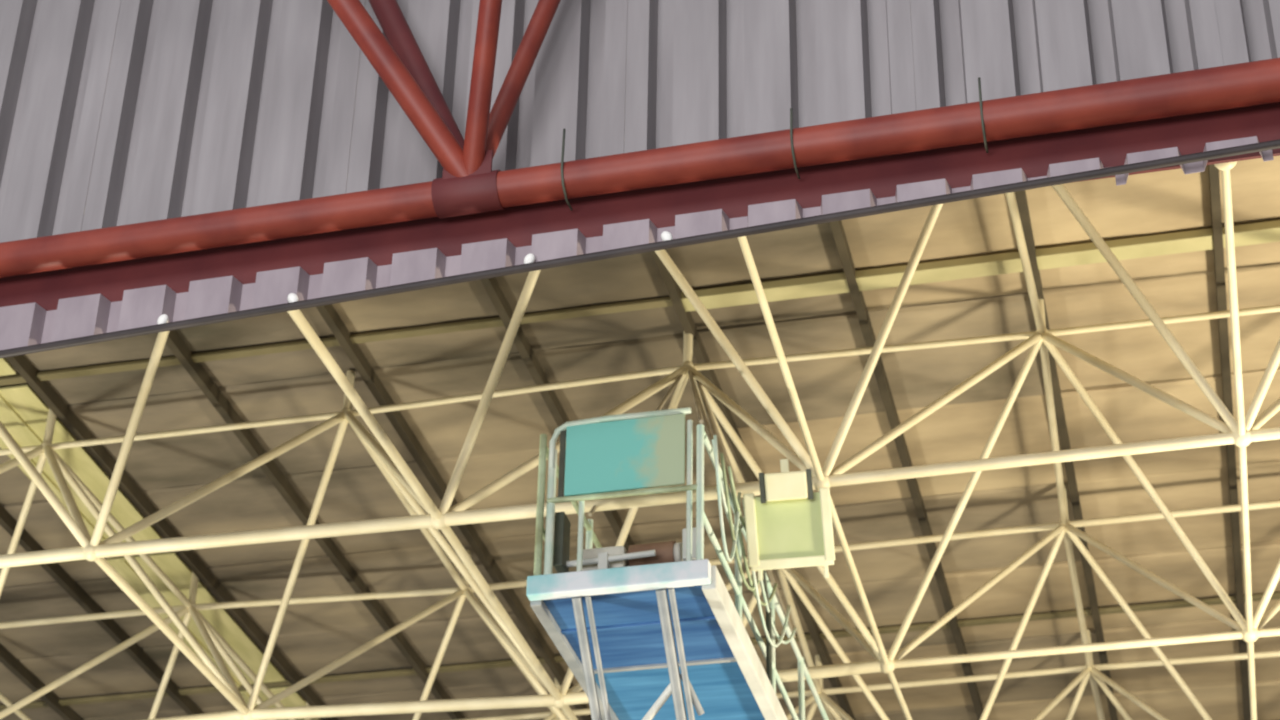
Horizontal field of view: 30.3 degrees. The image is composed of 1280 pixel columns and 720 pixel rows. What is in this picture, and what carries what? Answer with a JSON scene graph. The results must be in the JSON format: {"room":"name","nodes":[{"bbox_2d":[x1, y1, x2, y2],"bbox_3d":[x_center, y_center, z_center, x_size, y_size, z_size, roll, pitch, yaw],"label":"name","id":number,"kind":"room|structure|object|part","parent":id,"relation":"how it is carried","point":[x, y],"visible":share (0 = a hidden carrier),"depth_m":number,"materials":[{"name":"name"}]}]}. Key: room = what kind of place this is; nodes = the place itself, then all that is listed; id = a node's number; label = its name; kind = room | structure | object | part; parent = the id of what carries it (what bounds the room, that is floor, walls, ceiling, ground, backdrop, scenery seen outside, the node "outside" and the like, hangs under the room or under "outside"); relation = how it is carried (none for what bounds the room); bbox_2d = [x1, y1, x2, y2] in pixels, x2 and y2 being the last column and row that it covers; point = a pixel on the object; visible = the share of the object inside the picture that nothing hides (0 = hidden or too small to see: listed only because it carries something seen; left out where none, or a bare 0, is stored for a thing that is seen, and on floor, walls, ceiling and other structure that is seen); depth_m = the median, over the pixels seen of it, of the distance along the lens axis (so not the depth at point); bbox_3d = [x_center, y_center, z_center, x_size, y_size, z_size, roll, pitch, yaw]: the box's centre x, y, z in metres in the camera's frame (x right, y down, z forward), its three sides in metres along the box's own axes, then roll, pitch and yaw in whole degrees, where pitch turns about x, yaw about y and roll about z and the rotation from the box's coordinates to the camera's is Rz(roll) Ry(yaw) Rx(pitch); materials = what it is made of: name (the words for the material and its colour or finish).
{"room":"aircraft hangar","nodes":[
{"label":"aircraft hangar","id":0,"kind":"room"},
{"bbox_2d":[0,0,1279,719],"bbox_3d":[1.083,2.813,25.531,19.575,0.218,21.472,-7,-33,12],"label":"ceiling","id":1,"kind":"structure","parent":0,"point":[830,286],"depth_m":22.48,"materials":[{"name":"metal"}]},
{"bbox_3d":[-6.278,0.043,21.471,1.480,0.067,1.677,-7,-33,12],"label":"deck panel","id":2,"kind":"part","parent":1,"relation":"part of","materials":[{"name":"yellow metal"}]},
{"bbox_3d":[-6.938,1.970,24.568,1.480,0.067,1.677,-7,-33,12],"label":"deck panel","id":3,"kind":"part","parent":1,"relation":"part of","materials":[{"name":"beige metal"}]},
{"bbox_3d":[-7.598,3.916,27.654,1.480,0.067,1.677,-7,-33,12],"label":"deck panel","id":4,"kind":"part","parent":1,"relation":"part of","materials":[{"name":"beige metal"}]},
{"bbox_3d":[-6.539,2.863,25.953,1.480,0.068,1.677,-6,-33,12],"label":"deck panel","id":5,"kind":"part","parent":1,"relation":"part of","materials":[{"name":"beige metal"}]},
{"bbox_3d":[-5.879,0.930,22.859,1.480,0.066,1.677,-6,-33,12],"label":"deck panel","id":6,"kind":"part","parent":1,"relation":"part of","materials":[{"name":"beige metal"}]},
{"bbox_3d":[-5.480,1.819,24.246,1.480,0.066,1.677,-7,-33,12],"label":"deck panel","id":7,"kind":"part","parent":1,"relation":"part of","materials":[{"name":"beige metal"}]},
{"bbox_3d":[-6.140,3.739,27.348,1.480,0.066,1.677,-7,-33,12],"label":"deck panel","id":8,"kind":"part","parent":1,"relation":"part of","materials":[{"name":"beige metal"}]},
{"bbox_3d":[-4.821,-0.108,21.149,1.480,0.067,1.677,-6,-33,12],"label":"deck panel","id":9,"kind":"part","parent":1,"relation":"part of","materials":[{"name":"beige metal"}]},
{"bbox_3d":[-5.740,4.611,28.745,1.480,0.067,1.677,-7,-33,12],"label":"deck panel","id":10,"kind":"part","parent":1,"relation":"part of","materials":[{"name":"beige metal"}]},
{"bbox_3d":[-5.081,2.697,25.640,1.480,0.066,1.677,-6,-33,12],"label":"deck panel","id":11,"kind":"part","parent":1,"relation":"part of","materials":[{"name":"beige metal"}]},
{"bbox_3d":[-4.422,0.762,22.547,1.480,0.067,1.677,-7,-33,12],"label":"deck panel","id":12,"kind":"part","parent":1,"relation":"part of","materials":[{"name":"beige metal"}]},
{"bbox_3d":[-4.682,3.573,27.035,1.480,0.067,1.677,-6,-33,12],"label":"deck panel","id":13,"kind":"part","parent":1,"relation":"part of","materials":[{"name":"beige metal"}]},
{"bbox_3d":[-4.022,1.638,23.943,1.480,0.067,1.677,-7,-33,12],"label":"deck panel","id":14,"kind":"part","parent":1,"relation":"part of","materials":[{"name":"beige metal"}]},
{"bbox_3d":[-4.283,4.447,28.431,1.480,0.067,1.677,-7,-33,12],"label":"deck panel","id":15,"kind":"part","parent":1,"relation":"part of","materials":[{"name":"beige metal"}]},
{"bbox_3d":[-3.363,-0.283,20.842,1.480,0.067,1.677,-7,-33,12],"label":"deck panel","id":16,"kind":"part","parent":1,"relation":"part of","materials":[{"name":"beige metal"}]},
{"bbox_3d":[-3.624,2.524,25.331,1.480,0.066,1.677,-7,-33,12],"label":"deck panel","id":17,"kind":"part","parent":1,"relation":"part of","materials":[{"name":"beige metal"}]},
{"bbox_3d":[-2.964,0.593,22.237,1.480,0.067,1.677,-7,-33,12],"label":"deck panel","id":18,"kind":"part","parent":1,"relation":"part of","materials":[{"name":"beige metal"}]},
{"bbox_3d":[-3.224,3.400,26.727,1.480,0.068,1.677,-6,-33,12],"label":"deck panel","id":19,"kind":"part","parent":1,"relation":"part of","materials":[{"name":"beige metal"}]},
{"bbox_3d":[-2.565,1.478,23.626,1.480,0.068,1.677,-7,-33,12],"label":"deck panel","id":20,"kind":"part","parent":1,"relation":"part of","materials":[{"name":"beige metal"}]},
{"bbox_3d":[-2.825,4.284,28.116,1.480,0.068,1.677,-7,-33,12],"label":"deck panel","id":21,"kind":"part","parent":1,"relation":"part of","materials":[{"name":"beige metal"}]},
{"bbox_3d":[-1.905,-0.450,20.529,1.480,0.068,1.677,-7,-33,12],"label":"deck panel","id":22,"kind":"part","parent":1,"relation":"part of","materials":[{"name":"beige metal"}]},
{"bbox_3d":[-2.166,2.349,25.024,1.480,0.066,1.677,-7,-33,12],"label":"deck panel","id":23,"kind":"part","parent":1,"relation":"part of","materials":[{"name":"beige metal"}]},
{"bbox_3d":[-1.506,0.429,21.923,1.480,0.066,1.677,-6,-33,12],"label":"deck panel","id":24,"kind":"part","parent":1,"relation":"part of","materials":[{"name":"beige metal"}]},
{"bbox_3d":[-1.767,3.247,26.406,1.480,0.068,1.677,-7,-33,12],"label":"deck panel","id":25,"kind":"part","parent":1,"relation":"part of","materials":[{"name":"beige metal"}]},
{"bbox_3d":[-1.368,4.117,27.805,1.480,0.067,1.677,-7,-33,12],"label":"deck panel","id":26,"kind":"part","parent":1,"relation":"part of","materials":[{"name":"beige metal"}]},
{"bbox_3d":[-1.107,1.301,23.320,1.480,0.067,1.677,-7,-33,12],"label":"deck panel","id":27,"kind":"part","parent":1,"relation":"part of","materials":[{"name":"beige metal"}]},
{"bbox_3d":[-0.309,3.066,26.102,1.480,0.068,1.677,-6,-33,12],"label":"deck panel","id":28,"kind":"part","parent":1,"relation":"part of","materials":[{"name":"beige metal"}]},
{"bbox_3d":[-0.708,2.184,24.711,1.480,0.067,1.677,-6,-33,12],"label":"deck panel","id":29,"kind":"part","parent":1,"relation":"part of","materials":[{"name":"beige metal"}]},
{"bbox_3d":[0.090,3.961,27.485,1.480,0.068,1.677,-6,-33,12],"label":"deck panel","id":30,"kind":"part","parent":1,"relation":"part of","materials":[{"name":"beige metal"}]},
{"bbox_3d":[-0.448,-0.612,20.214,1.480,0.067,1.677,-7,-33,12],"label":"deck panel","id":31,"kind":"part","parent":1,"relation":"part of","materials":[{"name":"beige metal"}]},
{"bbox_3d":[-0.049,0.267,21.607,1.480,0.067,1.677,-7,-33,12],"label":"deck panel","id":32,"kind":"part","parent":1,"relation":"part of","materials":[{"name":"beige metal"}]},
{"bbox_2d":[0,161,1279,719],"bbox_3d":[-0.295,2.868,23.055,18.144,2.773,17.098,-7,-33,12],"label":"frame","id":33,"kind":"object","parent":1,"relation":"hanging from","point":[1241,432],"visible":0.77,"depth_m":20.05,"materials":[{"name":"beige paint"}]},
{"bbox_3d":[-0.004,0.638,19.099,0.032,2.768,0.032,-13,-72,22],"label":"hanger rod","id":34,"kind":"part","parent":33,"relation":"part of","materials":[{"name":"metal"}]},
{"bbox_2d":[526,407,828,719],"bbox_3d":[0.522,2.732,18.365,1.319,2.205,5.550,-7,-33,12],"label":"suspended catwalk","id":35,"kind":"object","parent":33,"relation":"hanging from","point":[649,631],"visible":0.91,"depth_m":16.51,"materials":[{"name":"white paint"}]},
{"bbox_3d":[-0.695,1.036,16.469,0.051,1.180,0.052,-7,-33,12],"label":"rail post","id":36,"kind":"part","parent":35,"relation":"part of","materials":[{"name":"grey metal"}]},
{"bbox_3d":[-0.623,1.089,16.439,0.058,1.060,0.060,-7,-33,12],"label":"post","id":37,"kind":"part","parent":35,"relation":"part of","materials":[{"name":"white metal"}]},
{"bbox_3d":[-0.044,2.021,18.978,0.043,0.044,5.450,-7,-33,12],"label":"rail","id":38,"kind":"part","parent":35,"relation":"part of","materials":[{"name":"metal"}]},
{"bbox_3d":[-0.389,1.712,17.537,0.051,1.180,0.052,-7,-33,12],"label":"rail post","id":39,"kind":"part","parent":35,"relation":"part of","materials":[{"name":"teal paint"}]},
{"bbox_3d":[-0.144,0.549,16.620,1.024,0.384,0.048,-7,-33,12],"label":"rail","id":40,"kind":"part","parent":35,"relation":"part of","materials":[{"name":"metal"}]},
{"bbox_3d":[-0.111,0.927,16.371,1.100,0.040,0.039,-6,-33,12],"label":"panel rail","id":41,"kind":"part","parent":35,"relation":"part of","materials":[{"name":"metal"}]},
{"bbox_3d":[-0.105,0.664,16.536,0.860,0.560,0.024,-7,-33,12],"label":"panel","id":42,"kind":"part","parent":35,"relation":"part of","materials":[{"name":"teal metal"}]},
{"bbox_3d":[-0.067,1.693,16.264,1.120,0.030,0.496,-7,-33,12],"label":"floor panel","id":43,"kind":"part","parent":35,"relation":"part of","materials":[{"name":"blue metal"}]},
{"bbox_3d":[0.074,2.005,16.756,1.120,0.030,0.656,-7,-33,12],"label":"floor panel","id":44,"kind":"part","parent":35,"relation":"part of","materials":[{"name":"blue metal"}]},
{"bbox_3d":[0.095,1.381,16.561,0.320,0.200,0.197,-7,-33,12],"label":"drive motor","id":45,"kind":"part","parent":35,"relation":"part of","materials":[{"name":"brown metal"}]},
{"bbox_3d":[0.313,2.504,17.602,1.120,0.030,1.316,-7,-33,12],"label":"floor panel","id":46,"kind":"part","parent":35,"relation":"part of","materials":[{"name":"blue metal"}]},
{"bbox_3d":[0.340,0.929,16.265,0.039,1.180,0.040,-7,-33,12],"label":"post","id":47,"kind":"part","parent":35,"relation":"part of","materials":[{"name":"white metal"}]},
{"bbox_3d":[0.413,0.935,16.216,0.051,1.120,0.052,-7,-33,12],"label":"rail post","id":48,"kind":"part","parent":35,"relation":"part of","materials":[{"name":"white metal"}]},
{"bbox_3d":[0.719,1.611,17.284,0.051,1.120,0.052,-7,-33,12],"label":"rail post","id":49,"kind":"part","parent":35,"relation":"part of","materials":[{"name":"white metal"}]},
{"bbox_3d":[1.052,2.444,18.395,0.043,0.044,5.450,-7,-33,12],"label":"rail","id":50,"kind":"part","parent":35,"relation":"part of","materials":[{"name":"metal"}]},
{"bbox_3d":[1.063,1.894,18.741,0.043,0.044,5.450,-7,-33,12],"label":"rail","id":51,"kind":"part","parent":35,"relation":"part of","materials":[{"name":"metal"}]},
{"bbox_3d":[1.025,2.286,18.351,0.051,1.120,0.052,-7,-33,12],"label":"rail post","id":52,"kind":"part","parent":35,"relation":"part of","materials":[{"name":"white metal"}]},
{"bbox_2d":[743,459,834,579],"bbox_3d":[1.077,1.133,17.102,0.649,0.842,0.516,-2,-32,5],"label":"floodlight","id":53,"kind":"object","parent":35,"relation":"attached to","point":[788,525],"visible":1,"depth_m":17.05,"materials":[{"name":"yellow metal"}]},
{"bbox_3d":[1.331,2.962,19.419,0.051,1.120,0.052,-7,-33,12],"label":"rail post","id":54,"kind":"part","parent":35,"relation":"part of","materials":[{"name":"white metal"}]},
{"bbox_3d":[0.429,0.266,18.436,0.032,0.032,3.758,1,5,0],"label":"hanger rod","id":55,"kind":"part","parent":33,"relation":"part of","materials":[{"name":"metal"}]},
{"bbox_3d":[0.502,0.427,18.691,0.032,0.032,3.303,3,11,-3],"label":"hanger rod","id":56,"kind":"part","parent":33,"relation":"part of","materials":[{"name":"metal"}]},
{"bbox_3d":[0.598,0.594,18.953,0.032,2.883,0.032,6,-70,-8],"label":"hanger rod","id":57,"kind":"part","parent":33,"relation":"part of","materials":[{"name":"metal"}]},
{"bbox_3d":[0.680,0.776,19.241,0.032,2.554,0.032,14,-61,-19],"label":"hanger rod","id":58,"kind":"part","parent":33,"relation":"part of","materials":[{"name":"metal"}]},
{"bbox_3d":[0.751,0.932,19.487,0.032,2.402,0.032,-38,-46,20],"label":"hanger rod","id":59,"kind":"part","parent":33,"relation":"part of","materials":[{"name":"metal"}]},
{"bbox_3d":[0.868,1.192,19.898,0.032,2.472,0.032,-6,-24,-36],"label":"hanger rod","id":60,"kind":"part","parent":33,"relation":"part of","materials":[{"name":"metal"}]},
{"bbox_3d":[0.350,1.137,23.006,1.480,0.066,1.677,-7,-33,12],"label":"deck panel","id":61,"kind":"part","parent":1,"relation":"part of","materials":[{"name":"beige metal"}]},
{"bbox_3d":[0.749,2.020,24.396,1.480,0.067,1.677,-7,-33,12],"label":"deck panel","id":62,"kind":"part","parent":1,"relation":"part of","materials":[{"name":"beige metal"}]},
{"bbox_3d":[1.010,-0.795,19.912,1.480,0.066,1.677,-7,-33,12],"label":"deck panel","id":63,"kind":"part","parent":1,"relation":"part of","materials":[{"name":"beige metal"}]},
{"bbox_3d":[1.148,2.912,25.782,1.480,0.068,1.677,-6,-33,12],"label":"deck panel","id":64,"kind":"part","parent":1,"relation":"part of","materials":[{"name":"beige metal"}]},
{"bbox_3d":[1.409,0.102,21.294,1.480,0.066,1.677,-7,-33,12],"label":"deck panel","id":65,"kind":"part","parent":1,"relation":"part of","materials":[{"name":"beige metal"}]},
{"bbox_3d":[1.548,3.784,27.179,1.480,0.068,1.677,-6,-33,12],"label":"deck panel","id":66,"kind":"part","parent":1,"relation":"part of","materials":[{"name":"beige metal"}]},
{"bbox_3d":[1.946,4.664,28.572,1.480,0.066,1.677,-7,-33,12],"label":"deck panel","id":67,"kind":"part","parent":1,"relation":"part of","materials":[{"name":"beige metal"}]},
{"bbox_3d":[1.808,0.978,22.689,1.480,0.067,1.677,-7,-33,12],"label":"deck panel","id":68,"kind":"part","parent":1,"relation":"part of","materials":[{"name":"beige metal"}]},
{"bbox_3d":[2.207,1.867,24.076,1.480,0.067,1.677,-7,-33,12],"label":"deck panel","id":69,"kind":"part","parent":1,"relation":"part of","materials":[{"name":"beige metal"}]},
{"bbox_3d":[2.606,2.742,25.472,1.480,0.067,1.677,-6,-33,12],"label":"deck panel","id":70,"kind":"part","parent":1,"relation":"part of","materials":[{"name":"beige metal"}]},
{"bbox_3d":[3.005,3.619,26.866,1.480,0.067,1.677,-6,-33,12],"label":"deck panel","id":71,"kind":"part","parent":1,"relation":"part of","materials":[{"name":"beige metal"}]},
{"bbox_3d":[3.404,4.496,28.260,1.480,0.068,1.677,-7,-33,12],"label":"deck panel","id":72,"kind":"part","parent":1,"relation":"part of","materials":[{"name":"beige metal"}]},
{"bbox_3d":[2.467,-0.954,19.595,1.480,0.067,1.677,-7,-33,12],"label":"deck panel","id":73,"kind":"part","parent":1,"relation":"part of","materials":[{"name":"beige metal"}]},
{"bbox_3d":[2.867,-0.069,20.984,1.480,0.067,1.677,-6,-33,12],"label":"deck panel","id":74,"kind":"part","parent":1,"relation":"part of","materials":[{"name":"beige metal"}]},
{"bbox_3d":[3.266,0.808,22.379,1.480,0.067,1.677,-6,-33,12],"label":"deck panel","id":75,"kind":"part","parent":1,"relation":"part of","materials":[{"name":"beige metal"}]},
{"bbox_3d":[3.665,1.685,23.773,1.480,0.066,1.677,-7,-33,12],"label":"deck panel","id":76,"kind":"part","parent":1,"relation":"part of","materials":[{"name":"beige metal"}]},
{"bbox_3d":[4.064,2.578,25.157,1.480,0.067,1.677,-7,-33,12],"label":"deck panel","id":77,"kind":"part","parent":1,"relation":"part of","materials":[{"name":"beige metal"}]},
{"bbox_3d":[4.462,3.463,26.547,1.480,0.068,1.677,-7,-33,12],"label":"deck panel","id":78,"kind":"part","parent":1,"relation":"part of","materials":[{"name":"beige metal"}]},
{"bbox_3d":[4.862,4.332,27.946,1.480,0.067,1.677,-7,-33,12],"label":"deck panel","id":79,"kind":"part","parent":1,"relation":"part of","materials":[{"name":"beige metal"}]},
{"bbox_3d":[3.925,-1.118,19.280,1.480,0.066,1.677,-6,-33,12],"label":"deck panel","id":80,"kind":"part","parent":1,"relation":"part of","materials":[{"name":"beige metal"}]},
{"bbox_3d":[4.324,-0.247,20.679,1.480,0.068,1.677,-6,-33,12],"label":"deck panel","id":81,"kind":"part","parent":1,"relation":"part of","materials":[{"name":"beige metal"}]},
{"bbox_3d":[4.723,0.653,22.059,1.480,0.067,1.677,-6,-33,12],"label":"deck panel","id":82,"kind":"part","parent":1,"relation":"part of","materials":[{"name":"beige metal"}]},
{"bbox_3d":[5.122,1.515,23.463,1.480,0.066,1.677,-6,-33,12],"label":"deck panel","id":83,"kind":"part","parent":1,"relation":"part of","materials":[{"name":"beige metal"}]},
{"bbox_3d":[5.521,2.398,24.854,1.480,0.066,1.677,-7,-33,12],"label":"deck panel","id":84,"kind":"part","parent":1,"relation":"part of","materials":[{"name":"beige metal"}]},
{"bbox_3d":[5.920,3.290,26.239,1.480,0.068,1.677,-6,-33,12],"label":"deck panel","id":85,"kind":"part","parent":1,"relation":"part of","materials":[{"name":"beige metal"}]},
{"bbox_3d":[6.319,4.170,27.631,1.480,0.068,1.677,-7,-33,12],"label":"deck panel","id":86,"kind":"part","parent":1,"relation":"part of","materials":[{"name":"beige metal"}]},
{"bbox_3d":[5.383,-1.291,18.972,1.480,0.067,1.677,-6,-33,12],"label":"deck panel","id":87,"kind":"part","parent":1,"relation":"part of","materials":[{"name":"beige metal"}]},
{"bbox_3d":[5.782,-0.413,20.366,1.480,0.067,1.677,-7,-33,12],"label":"deck panel","id":88,"kind":"part","parent":1,"relation":"part of","materials":[{"name":"beige metal"}]},
{"bbox_3d":[6.181,0.471,21.756,1.480,0.066,1.677,-7,-33,12],"label":"deck panel","id":89,"kind":"part","parent":1,"relation":"part of","materials":[{"name":"beige metal"}]},
{"bbox_3d":[6.580,1.350,23.149,1.480,0.068,1.677,-6,-33,12],"label":"deck panel","id":90,"kind":"part","parent":1,"relation":"part of","materials":[{"name":"beige metal"}]},
{"bbox_3d":[6.979,2.249,24.530,1.480,0.067,1.677,-7,-33,12],"label":"deck panel","id":91,"kind":"part","parent":1,"relation":"part of","materials":[{"name":"beige metal"}]},
{"bbox_3d":[7.378,3.118,25.930,1.480,0.067,1.677,-7,-33,12],"label":"deck panel","id":92,"kind":"part","parent":1,"relation":"part of","materials":[{"name":"beige metal"}]},
{"bbox_3d":[7.777,4.008,27.316,1.480,0.067,1.677,-7,-33,12],"label":"deck panel","id":93,"kind":"part","parent":1,"relation":"part of","materials":[{"name":"beige metal"}]},
{"bbox_2d":[0,0,1279,242],"bbox_3d":[0.412,-3.427,16.377,14.070,5.780,0.159,-7,-33,12],"label":"wall","id":94,"kind":"structure","parent":0,"point":[208,106],"depth_m":15.73,"materials":[{"name":"grey metal"}]},
{"bbox_2d":[0,0,1279,310],"bbox_3d":[0.029,-3.909,15.185,13.810,6.094,2.575,-7,-33,12],"label":"roof truss","id":95,"kind":"object","parent":94,"relation":"attached to","point":[471,202],"visible":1,"depth_m":14.67,"materials":[{"name":"metal"}]},
{"bbox_3d":[-1.081,-1.180,14.793,0.320,0.280,0.020,-7,-33,12],"label":"gusset plate","id":96,"kind":"part","parent":95,"relation":"part of","materials":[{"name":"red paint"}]},
{"bbox_2d":[0,136,1279,358],"bbox_3d":[-0.375,-0.596,14.422,9.806,0.563,0.176,-7,-33,12],"label":"trim","id":97,"kind":"structure","parent":94,"relation":"attached to","point":[28,328],"depth_m":14.59,"materials":[{"name":"white metal"}]},
{"bbox_3d":[-4.079,-0.034,15.055,2.212,0.052,0.051,-9,-33,11],"label":"edge trim","id":98,"kind":"part","parent":97,"relation":"part of","materials":[{"name":"grey metal"}]},
{"bbox_3d":[-1.647,-0.413,14.598,2.793,0.052,0.051,-9,-33,11],"label":"edge trim","id":99,"kind":"part","parent":97,"relation":"part of","materials":[{"name":"grey metal"}]},
{"bbox_3d":[1.071,-0.837,14.086,2.803,0.052,0.051,-9,-33,11],"label":"edge trim","id":100,"kind":"part","parent":97,"relation":"part of","materials":[{"name":"grey metal"}]},
{"bbox_3d":[3.405,-1.201,13.648,2.002,0.052,0.051,-9,-33,11],"label":"edge trim","id":101,"kind":"part","parent":97,"relation":"part of","materials":[{"name":"grey metal"}]}
]}

